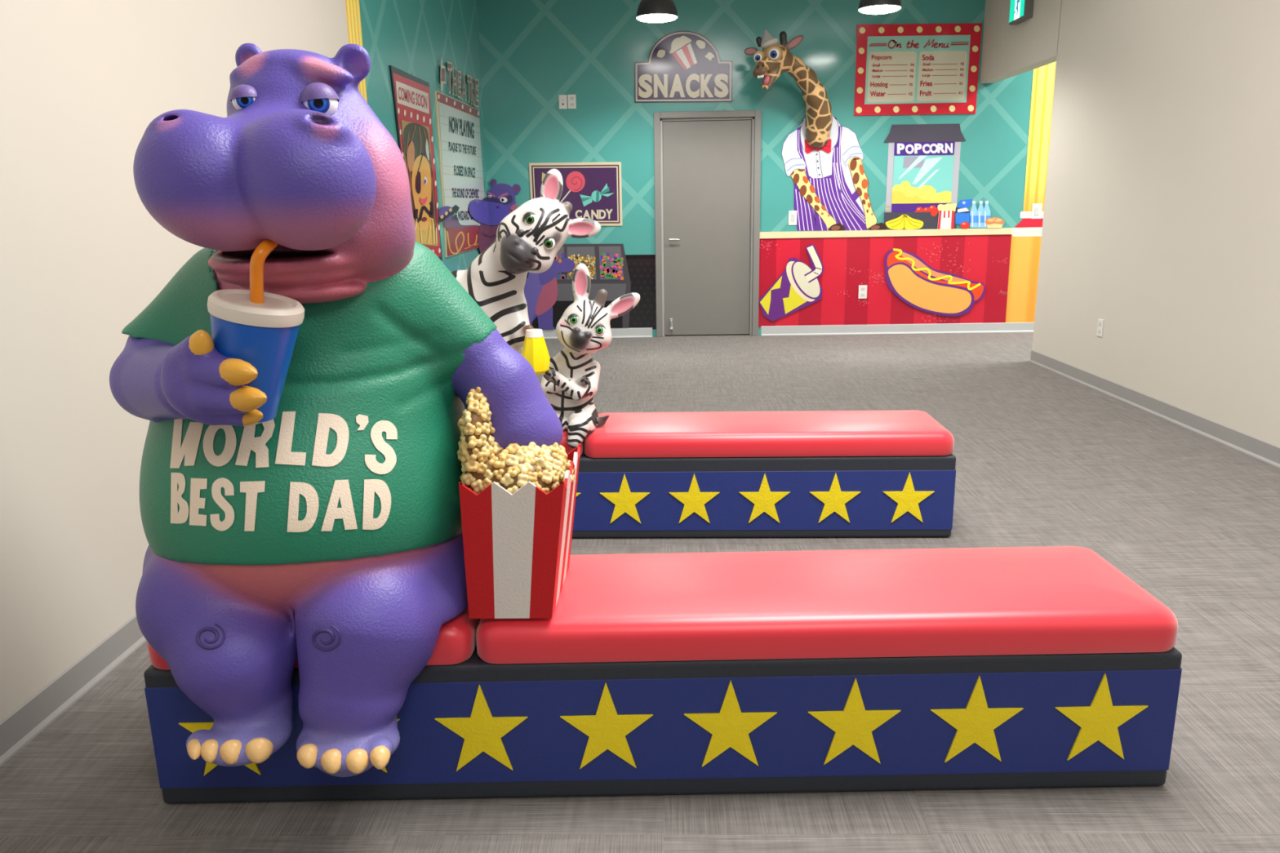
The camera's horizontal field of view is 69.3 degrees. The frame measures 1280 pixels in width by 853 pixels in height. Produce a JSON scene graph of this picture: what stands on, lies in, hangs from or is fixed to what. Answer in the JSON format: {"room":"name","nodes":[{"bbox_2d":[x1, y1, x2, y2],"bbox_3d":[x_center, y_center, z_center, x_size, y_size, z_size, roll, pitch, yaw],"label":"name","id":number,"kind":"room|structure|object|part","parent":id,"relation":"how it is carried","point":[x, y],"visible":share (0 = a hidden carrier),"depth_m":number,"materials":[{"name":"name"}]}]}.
{"room":"cinema lobby","nodes":[
{"label":"cinema lobby","id":0,"kind":"room"},
{"bbox_2d":[0,0,488,721],"bbox_3d":[-1.764,-1.198,3.265,0.150,3.650,12.850,-1,14,1],"label":"wall","id":1,"kind":"structure","parent":0,"point":[82,82],"depth_m":2.84,"materials":[{"name":"beige paint"}]},
{"bbox_2d":[0,614,146,767],"bbox_3d":[-1.651,0.526,3.680,0.018,0.100,12.850,-1,14,1],"label":"baseboard","id":2,"kind":"structure","parent":1,"relation":"attached to","point":[20,727],"depth_m":2.69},
{"bbox_2d":[345,0,363,47],"bbox_3d":[-1.659,-2.348,5.365,0.005,0.274,0.263,-1,14,1],"label":"print","id":3,"kind":"object","parent":1,"relation":"attached to","point":[353,20],"depth_m":5.36},
{"bbox_2d":[358,77,367,102],"bbox_3d":[-1.652,-2.010,5.504,0.005,0.135,0.150,-1,14,1],"label":"print","id":4,"kind":"object","parent":1,"relation":"attached to","point":[362,86],"depth_m":5.53},
{"bbox_2d":[389,65,442,261],"bbox_3d":[-1.613,-1.860,6.763,0.025,1.349,1.105,-1,14,1],"label":"poster","id":5,"kind":"object","parent":1,"relation":"attached to","point":[411,93],"visible":0.88,"depth_m":6.74,"materials":[{"name":"paper"}]},
{"bbox_2d":[401,120,437,245],"bbox_3d":[-1.608,-1.760,6.797,0.001,0.895,0.824,-1,14,1],"label":"picture","id":6,"kind":"object","parent":5,"relation":"attached to","point":[404,123],"depth_m":6.46},
{"bbox_2d":[434,57,484,257],"bbox_3d":[-1.591,-2.397,8.347,0.020,1.610,1.880,-1,14,1],"label":"board","id":7,"kind":"object","parent":1,"relation":"attached to","point":[458,123],"visible":1,"depth_m":8.16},
{"bbox_3d":[-1.585,-2.319,8.371,0.001,1.025,1.842,-1,14,1],"label":"panel","id":8,"kind":"part","parent":7,"relation":"part of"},
{"bbox_3d":[-1.573,-1.732,8.515,0.001,0.224,1.851,-1,14,1],"label":"panel","id":9,"kind":"part","parent":7,"relation":"part of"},
{"bbox_2d":[437,178,520,253],"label":"print","id":10,"kind":"object","parent":1,"relation":"attached to","point":[500,197],"depth_m":9.53},
{"bbox_2d":[524,257,574,329],"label":"print","id":11,"kind":"object","parent":1,"relation":"attached to","point":[540,291],"depth_m":9.79},
{"bbox_3d":[-0.874,-1.632,9.733,0.385,0.281,0.001,-1,14,1],"label":"pointing arm","id":12,"kind":"part","parent":11,"relation":"part of"},
{"bbox_2d":[0,332,1279,852],"bbox_3d":[1.099,0.337,4.694,14.000,0.100,15.000,-1,14,1],"label":"floor","id":13,"kind":"structure","parent":0,"point":[1045,457],"depth_m":2.83,"materials":[{"name":"carpet"}]},
{"bbox_2d":[143,546,1182,803],"bbox_3d":[0.056,0.613,2.409,2.428,0.466,0.482,-1,14,0],"label":"bench","id":14,"kind":"object","parent":13,"relation":"on","point":[1005,667],"visible":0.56,"depth_m":2.19,"materials":[{"name":"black paint"}]},
{"bbox_2d":[146,607,480,670],"bbox_3d":[-0.775,0.454,2.361,0.761,0.108,0.469,-1,14,0],"label":"seat cushion","id":15,"kind":"object","parent":14,"relation":"on","point":[456,647],"depth_m":2.15,"materials":[{"name":"red leather"}]},
{"bbox_2d":[109,43,563,777],"bbox_3d":[-0.766,-0.057,2.206,0.868,1.596,0.876,11,18,41],"label":"statue","id":16,"kind":"object","parent":14,"relation":"on","point":[326,533],"visible":0.96,"depth_m":1.98,"materials":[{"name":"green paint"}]},
{"bbox_2d":[207,239,304,422],"bbox_3d":[-0.751,-0.187,1.810,0.189,0.362,0.175,-1,14,1],"label":"cup","id":17,"kind":"object","parent":16,"relation":"attached to","point":[260,328],"visible":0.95,"depth_m":1.76,"materials":[{"name":"blue plastic"}]},
{"bbox_3d":[-0.744,-0.231,1.799,0.173,0.070,0.175,-1,14,1],"label":"lid","id":18,"kind":"part","parent":17,"relation":"part of","materials":[{"name":"white plastic"}]},
{"bbox_2d":[457,386,581,618],"bbox_3d":[-0.287,0.151,2.237,0.268,0.519,0.348,-1,14,1],"label":"bucket","id":19,"kind":"object","parent":14,"relation":"on","point":[517,503],"visible":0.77,"depth_m":2.10,"materials":[{"name":"red cardboard"}]},
{"bbox_2d":[475,546,1177,664],"bbox_3d":[0.437,0.433,2.364,1.649,0.108,0.469,-1,14,0],"label":"seat cushion","id":20,"kind":"object","parent":14,"relation":"on","point":[1051,603],"depth_m":2.16,"materials":[{"name":"red leather"}]},
{"bbox_2d":[560,409,955,537],"bbox_3d":[-0.011,0.198,4.127,2.665,0.466,0.477,0,14,2],"label":"bench","id":21,"kind":"object","parent":13,"relation":"on","point":[806,473],"visible":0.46,"depth_m":3.89,"materials":[{"name":"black paint"}]},
{"bbox_2d":[450,168,600,410],"bbox_3d":[-0.551,-0.522,3.943,0.782,1.100,0.520,-1,14,1],"label":"statue","id":22,"kind":"object","parent":21,"relation":"on","point":[529,238],"visible":0.45,"depth_m":3.82,"materials":[{"name":"paint"}]},
{"bbox_2d":[521,328,550,374],"bbox_3d":[-0.435,-0.310,3.833,0.113,0.181,0.113,5,15,23],"label":"tub","id":23,"kind":"object","parent":22,"relation":"attached to","point":[535,350],"visible":0.92,"depth_m":3.79,"materials":[{"name":"yellow plastic"}]},
{"bbox_2d":[560,429,585,456],"bbox_3d":[-0.669,0.030,4.107,0.866,0.108,0.464,0,14,2],"label":"seat cushion","id":24,"kind":"object","parent":21,"relation":"on","point":[564,443],"depth_m":3.88,"materials":[{"name":"red leather"}]},
{"bbox_2d":[540,262,639,448],"bbox_3d":[-0.276,-0.313,3.932,0.452,0.746,0.348,-13,18,-41],"label":"statue","id":25,"kind":"object","parent":21,"relation":"on","point":[571,380],"visible":0.91,"depth_m":3.88,"materials":[{"name":"paint"}]},
{"bbox_2d":[584,409,954,457],"bbox_3d":[0.542,0.021,4.060,1.542,0.108,0.464,0,14,2],"label":"seat cushion","id":26,"kind":"object","parent":21,"relation":"on","point":[908,433],"depth_m":3.86,"materials":[{"name":"red leather"}]},
{"bbox_2d":[477,0,1033,337],"bbox_3d":[3.213,-2.787,9.483,9.890,3.650,0.150,-1,14,1],"label":"wall","id":27,"kind":"structure","parent":0,"point":[533,52],"depth_m":9.32,"materials":[{"name":"teal paint"}]},
{"bbox_2d":[558,94,567,108],"bbox_3d":[-0.778,-3.280,9.351,0.082,0.135,0.009,-1,14,1],"label":"switch plate","id":28,"kind":"object","parent":27,"relation":"attached to","point":[562,98],"visible":1,"depth_m":9.35,"materials":[{"name":"white plastic"}]},
{"bbox_2d":[567,94,576,108],"bbox_3d":[-0.687,-3.282,9.348,0.082,0.135,0.009,-1,14,1],"label":"outlet plate","id":29,"kind":"object","parent":27,"relation":"attached to","point":[571,98],"visible":1,"depth_m":9.35,"materials":[{"name":"white plastic"}]},
{"bbox_2d":[528,161,622,226],"bbox_3d":[-0.661,-2.395,9.558,0.947,0.644,0.018,-1,14,1],"label":"sign","id":30,"kind":"object","parent":27,"relation":"attached to","point":[593,190],"visible":0.79,"depth_m":9.54,"materials":[{"name":"purple"}]},
{"bbox_2d":[531,244,631,328],"bbox_3d":[-0.630,-1.476,9.782,1.070,0.904,0.006,-1,14,1],"label":"print","id":31,"kind":"object","parent":27,"relation":"attached to","point":[606,265],"visible":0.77,"depth_m":9.75,"materials":[{"name":"paint"}]},
{"bbox_2d":[556,284,626,300],"bbox_3d":[-0.647,-1.422,9.797,1.008,0.192,0.001,-1,14,1],"label":"shelf","id":32,"kind":"object","parent":31,"relation":"attached to","point":[565,292],"depth_m":9.79,"materials":[{"name":"grey"}]},
{"bbox_2d":[542,327,652,338],"bbox_3d":[-0.711,-0.995,9.898,1.685,0.100,0.018,-1,14,1],"label":"baseboard","id":33,"kind":"structure","parent":27,"relation":"attached to","point":[645,331],"depth_m":9.89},
{"bbox_2d":[625,254,656,328],"bbox_3d":[-0.596,-1.415,9.801,1.606,0.796,0.001,-1,14,1],"label":"wainscot panel","id":34,"kind":"object","parent":27,"relation":"attached to","point":[642,268],"visible":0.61,"depth_m":9.78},
{"bbox_3d":[-0.614,-1.776,9.714,1.578,0.052,0.001,-1,14,1],"label":"moulding","id":35,"kind":"part","parent":34,"relation":"part of","materials":[{"name":"black wood"}]},
{"bbox_2d":[634,31,732,102],"bbox_3d":[0.432,-3.591,9.247,0.981,0.675,0.019,-1,14,1],"label":"sign","id":36,"kind":"object","parent":27,"relation":"attached to","point":[681,66],"visible":1,"depth_m":9.26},
{"bbox_2d":[653,110,761,337],"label":"door","id":37,"kind":"structure","parent":27,"relation":"in","point":[708,163],"depth_m":9.63,"materials":[{"name":"metal"}]},
{"bbox_2d":[743,29,832,147],"bbox_3d":[1.481,-3.243,8.931,1.129,1.037,0.342,-11,17,-37],"label":"sculpture","id":38,"kind":"object","parent":27,"relation":"attached to","point":[775,59],"visible":1,"depth_m":8.76,"materials":[{"name":"brown plastic"}]},
{"bbox_3d":[1.196,-3.608,8.645,0.148,0.184,0.149,-1,14,1],"label":"hat crown","id":39,"kind":"part","parent":38,"relation":"part of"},
{"bbox_2d":[788,210,796,225],"bbox_3d":[1.581,-2.159,9.581,0.085,0.145,0.010,-1,14,1],"label":"switch plate","id":40,"kind":"object","parent":27,"relation":"attached to","point":[792,214],"visible":1,"depth_m":9.58,"materials":[{"name":"white plastic"}]},
{"bbox_2d":[781,114,886,231],"bbox_3d":[1.994,-2.605,9.461,1.102,1.191,0.014,-1,14,1],"label":"print","id":41,"kind":"object","parent":27,"relation":"attached to","point":[831,182],"visible":0.97,"depth_m":9.49},
{"bbox_3d":[1.783,-2.346,9.529,0.491,0.605,0.001,-1,14,1],"label":"arm","id":42,"kind":"part","parent":41,"relation":"part of"},
{"bbox_3d":[2.285,-2.398,9.507,0.322,0.721,0.001,-1,14,1],"label":"arm","id":43,"kind":"part","parent":41,"relation":"part of"},
{"bbox_2d":[758,227,1012,327],"bbox_3d":[2.547,-1.554,9.704,2.670,0.993,0.020,-1,14,1],"label":"print","id":44,"kind":"object","parent":27,"relation":"attached to","point":[850,259],"depth_m":9.70},
{"bbox_3d":[1.587,-1.506,9.724,0.671,0.799,0.005,-1,14,1],"label":"soda print","id":45,"kind":"part","parent":44,"relation":"part of"},
{"bbox_3d":[1.694,-1.523,9.719,0.321,0.423,0.001,-1,14,1],"label":"lid","id":46,"kind":"part","parent":44,"relation":"part of","materials":[{"name":"beige paint"}]},
{"label":"lid","id":47,"kind":"part","parent":44,"relation":"part of","materials":[{"name":"beige paint"}]},
{"bbox_3d":[1.748,-1.540,9.713,0.288,0.373,0.001,-1,14,1],"label":"lid","id":48,"kind":"part","parent":44,"relation":"part of","materials":[{"name":"beige paint"}]},
{"bbox_2d":[857,284,866,298],"bbox_3d":[2.345,-1.417,9.744,0.088,0.140,0.009,-1,14,1],"label":"outlet plate","id":49,"kind":"object","parent":44,"relation":"attached to","point":[862,288],"visible":1,"depth_m":9.74,"materials":[{"name":"white plastic"}]},
{"bbox_3d":[3.087,-1.509,9.698,1.072,0.719,0.004,-1,14,1],"label":"hot dog print","id":50,"kind":"part","parent":44,"relation":"part of"},
{"bbox_2d":[760,322,1034,335],"bbox_3d":[4.238,-1.054,9.799,5.895,0.100,0.018,-1,14,1],"label":"baseboard","id":51,"kind":"structure","parent":27,"relation":"attached to","point":[995,326],"depth_m":9.83,"materials":[{"name":"grey"}]},
{"bbox_2d":[885,213,923,229],"bbox_3d":[2.732,-2.115,9.563,0.391,0.159,0.002,-1,14,1],"label":"print","id":52,"kind":"object","parent":27,"relation":"attached to","point":[904,220],"visible":1,"depth_m":9.57},
{"bbox_2d":[853,22,982,115],"bbox_3d":[2.760,-3.555,9.217,1.223,0.859,0.016,-1,14,1],"label":"menu board","id":53,"kind":"object","parent":27,"relation":"attached to","point":[901,68],"visible":1,"depth_m":9.21,"materials":[{"name":"red"}]},
{"bbox_3d":[2.202,-3.184,9.310,0.062,0.061,0.001,-1,14,1],"label":"bulb","id":54,"kind":"part","parent":53,"relation":"part of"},
{"bbox_3d":[2.200,-3.365,9.267,0.061,0.061,0.001,-1,14,1],"label":"bulb","id":55,"kind":"part","parent":53,"relation":"part of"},
{"bbox_3d":[2.198,-3.547,9.223,0.061,0.060,0.001,-1,14,1],"label":"bulb","id":56,"kind":"part","parent":53,"relation":"part of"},
{"bbox_3d":[2.197,-3.727,9.179,0.061,0.059,0.001,-1,14,1],"label":"bulb","id":57,"kind":"part","parent":53,"relation":"part of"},
{"bbox_3d":[2.194,-3.910,9.135,0.060,0.059,0.001,-1,14,1],"label":"bulb","id":58,"kind":"part","parent":53,"relation":"part of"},
{"bbox_3d":[2.389,-3.186,9.307,0.061,0.061,0.001,-1,14,1],"label":"bulb","id":59,"kind":"part","parent":53,"relation":"part of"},
{"bbox_3d":[2.381,-3.911,9.131,0.060,0.059,0.001,-1,14,1],"label":"bulb","id":60,"kind":"part","parent":53,"relation":"part of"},
{"bbox_3d":[2.575,-3.188,9.303,0.061,0.061,0.001,-1,14,1],"label":"bulb","id":61,"kind":"part","parent":53,"relation":"part of","materials":[{"name":"yellow glass"}]},
{"bbox_3d":[2.569,-3.912,9.128,0.060,0.059,0.001,-1,14,1],"label":"bulb","id":62,"kind":"part","parent":53,"relation":"part of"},
{"bbox_3d":[2.761,-3.189,9.300,0.061,0.061,0.001,-1,14,1],"label":"bulb","id":63,"kind":"part","parent":53,"relation":"part of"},
{"bbox_3d":[2.758,-3.553,9.213,1.015,0.637,0.001,-1,14,1],"label":"panel","id":64,"kind":"part","parent":53,"relation":"part of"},
{"bbox_3d":[2.756,-3.913,9.124,0.060,0.059,0.001,-1,14,1],"label":"bulb","id":65,"kind":"part","parent":53,"relation":"part of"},
{"bbox_3d":[2.947,-3.191,9.296,0.061,0.061,0.001,-1,14,1],"label":"bulb","id":66,"kind":"part","parent":53,"relation":"part of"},
{"bbox_3d":[2.943,-3.915,9.121,0.060,0.059,0.001,-1,14,1],"label":"bulb","id":67,"kind":"part","parent":53,"relation":"part of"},
{"bbox_3d":[3.133,-3.192,9.292,0.061,0.061,0.001,-1,14,1],"label":"bulb","id":68,"kind":"part","parent":53,"relation":"part of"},
{"bbox_3d":[3.130,-3.916,9.117,0.060,0.059,0.001,-1,14,1],"label":"bulb","id":69,"kind":"part","parent":53,"relation":"part of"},
{"bbox_3d":[3.319,-3.194,9.289,0.061,0.061,0.001,-1,14,1],"label":"bulb","id":70,"kind":"part","parent":53,"relation":"part of","materials":[{"name":"yellow glass"}]},
{"bbox_3d":[3.319,-3.376,9.245,0.061,0.060,0.001,-1,14,1],"label":"bulb","id":71,"kind":"part","parent":53,"relation":"part of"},
{"bbox_3d":[3.318,-3.555,9.201,0.061,0.060,0.001,-1,14,1],"label":"bulb","id":72,"kind":"part","parent":53,"relation":"part of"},
{"bbox_3d":[3.315,-3.737,9.157,0.060,0.059,0.001,-1,14,1],"label":"bulb","id":73,"kind":"part","parent":53,"relation":"part of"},
{"bbox_3d":[3.316,-3.917,9.114,0.060,0.059,0.001,-1,14,1],"label":"bulb","id":74,"kind":"part","parent":53,"relation":"part of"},
{"bbox_2d":[883,123,965,228],"bbox_3d":[2.891,-2.549,9.462,0.832,1.036,0.008,-1,14,1],"label":"print","id":75,"kind":"object","parent":27,"relation":"attached to","point":[926,174],"visible":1,"depth_m":9.45,"materials":[{"name":"paint"}]},
{"bbox_3d":[2.558,-2.550,9.472,0.063,0.696,0.001,-1,14,1],"label":"post","id":76,"kind":"part","parent":75,"relation":"part of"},
{"bbox_2d":[902,155,924,168],"bbox_3d":[2.786,-2.694,9.431,0.210,0.113,0.001,-1,14,1],"label":"kettle","id":77,"kind":"object","parent":75,"relation":"on","point":[908,161],"depth_m":9.43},
{"bbox_3d":[2.893,-2.529,9.470,0.610,0.487,0.001,-1,14,1],"label":"pane","id":78,"kind":"part","parent":75,"relation":"part of","materials":[{"name":"paint"}]},
{"bbox_3d":[3.225,-2.588,9.450,0.061,0.612,0.001,-1,14,1],"label":"post","id":79,"kind":"part","parent":75,"relation":"part of","materials":[{"name":"paint"}]},
{"bbox_2d":[914,204,938,216],"bbox_3d":[2.952,-2.162,9.552,0.266,0.234,0.002,-1,14,1],"label":"print","id":80,"kind":"object","parent":27,"relation":"attached to","point":[934,211],"visible":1,"depth_m":9.54},
{"bbox_2d":[937,203,956,229],"bbox_3d":[3.159,-2.168,9.541,0.196,0.260,0.001,-1,14,1],"label":"print","id":81,"kind":"object","parent":27,"relation":"attached to","point":[946,212],"visible":1,"depth_m":9.54},
{"bbox_2d":[955,199,972,224],"bbox_3d":[3.332,-2.195,9.535,0.170,0.284,0.003,-1,14,1],"label":"print","id":82,"kind":"object","parent":27,"relation":"attached to","point":[962,214],"visible":1,"depth_m":9.53},
{"bbox_2d":[960,222,969,228],"bbox_3d":[3.355,-2.077,9.555,0.095,0.070,0.001,-1,14,1],"label":"print","id":83,"kind":"object","parent":27,"relation":"attached to","point":[964,224],"visible":1,"depth_m":9.55},
{"bbox_2d":[969,200,977,227],"bbox_3d":[3.444,-2.186,9.533,0.088,0.271,0.002,-1,14,1],"label":"print","id":84,"kind":"object","parent":27,"relation":"attached to","point":[973,218],"visible":1,"depth_m":9.54},
{"bbox_2d":[977,200,983,227],"bbox_3d":[3.515,-2.185,9.530,0.089,0.271,0.002,-1,14,1],"label":"print","id":85,"kind":"object","parent":27,"relation":"attached to","point":[980,212],"visible":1,"depth_m":9.53},
{"bbox_2d":[982,200,991,227],"bbox_3d":[3.574,-2.184,9.527,0.089,0.271,0.002,-1,14,1],"label":"print","id":86,"kind":"object","parent":27,"relation":"attached to","point":[986,212],"visible":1,"depth_m":9.53},
{"bbox_2d":[985,217,1004,227],"bbox_3d":[3.657,-2.102,9.543,0.196,0.110,0.001,-1,14,1],"label":"print","id":87,"kind":"object","parent":27,"relation":"attached to","point":[992,222],"visible":1,"depth_m":9.54},
{"bbox_2d":[1005,226,1042,322],"bbox_3d":[4.057,-1.579,9.681,0.458,0.987,0.001,-1,14,1],"label":"print","id":88,"kind":"object","parent":27,"relation":"attached to","point":[1025,246],"visible":0.75,"depth_m":9.68},
{"bbox_2d":[1014,61,1056,226],"bbox_3d":[4.040,-2.983,9.341,0.374,1.906,0.001,-1,14,1],"label":"print","id":89,"kind":"object","parent":27,"relation":"attached to","point":[1043,77],"visible":0.65,"depth_m":9.37},
{"bbox_2d":[1031,203,1042,218],"bbox_3d":[4.083,-2.215,9.524,0.100,0.150,0.010,-1,14,1],"label":"switch plate","id":90,"kind":"object","parent":27,"relation":"attached to","point":[1036,208],"visible":1,"depth_m":9.52,"materials":[{"name":"white plastic"}]},
{"bbox_2d":[980,0,1279,447],"bbox_3d":[3.369,-1.259,3.162,0.140,3.650,12.850,-1,14,1],"label":"wall","id":91,"kind":"structure","parent":0,"point":[1161,223],"depth_m":5.93,"materials":[{"name":"beige paint"}]},
{"bbox_2d":[1008,0,1033,25],"bbox_3d":[3.330,-3.678,8.082,0.079,0.262,0.350,-1,14,1],"label":"exit sign","id":92,"kind":"object","parent":91,"relation":"attached to","point":[1020,11],"visible":1,"depth_m":8.03,"materials":[{"name":"green plastic"}]},
{"bbox_3d":[3.292,-3.676,8.083,0.001,0.221,0.336,-1,14,1],"label":"lit panel","id":93,"kind":"part","parent":92,"relation":"part of","materials":[{"name":"green plastic"}]},
{"bbox_3d":[3.291,-3.673,8.069,0.001,0.221,0.126,-1,14,1],"label":"doorway","id":94,"kind":"part","parent":92,"relation":"part of","materials":[{"name":"white plastic"}]},
{"bbox_2d":[1096,319,1103,337],"bbox_3d":[3.374,-0.724,6.790,0.009,0.125,0.078,-1,14,1],"label":"outlet plate","id":95,"kind":"object","parent":91,"relation":"attached to","point":[1100,322],"visible":1,"depth_m":6.78,"materials":[{"name":"white plastic"}]},
{"bbox_2d":[1028,350,1279,468],"bbox_3d":[3.304,0.681,2.696,0.018,0.100,11.030,-1,14,1],"label":"baseboard","id":96,"kind":"structure","parent":91,"relation":"attached to","point":[1261,450],"depth_m":5.86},
{"bbox_3d":[1.037,-3.307,3.812,14.000,0.100,15.000,-1,14,1],"label":"ceiling","id":97,"kind":"structure","parent":0,"visible":0},
{"bbox_2d":[635,0,677,22],"bbox_3d":[0.138,-3.799,7.742,0.352,0.762,0.352,-1,14,1],"label":"pendant lamp","id":98,"kind":"object","parent":97,"relation":"hanging from","point":[648,11],"visible":1,"depth_m":7.69,"materials":[{"name":"black metal"}]},
{"bbox_2d":[636,13,677,22],"bbox_3d":[0.144,-3.444,7.828,0.343,0.030,0.343,-1,14,1],"label":"diffuser","id":99,"kind":"object","parent":98,"relation":"attached to","point":[651,18],"depth_m":7.75,"materials":[{"name":"white plastic"}]},
{"bbox_2d":[857,0,901,13],"bbox_3d":[2.009,-3.837,7.700,0.352,0.731,0.352,-1,14,1],"label":"pendant lamp","id":100,"kind":"object","parent":97,"relation":"hanging from","point":[867,6],"visible":1,"depth_m":7.67,"materials":[{"name":"black metal"}]},
{"bbox_2d":[858,4,900,13],"bbox_3d":[2.014,-3.497,7.783,0.343,0.030,0.343,-1,14,1],"label":"diffuser","id":101,"kind":"object","parent":100,"relation":"attached to","point":[867,9],"depth_m":7.71,"materials":[{"name":"white plastic"}]}
]}

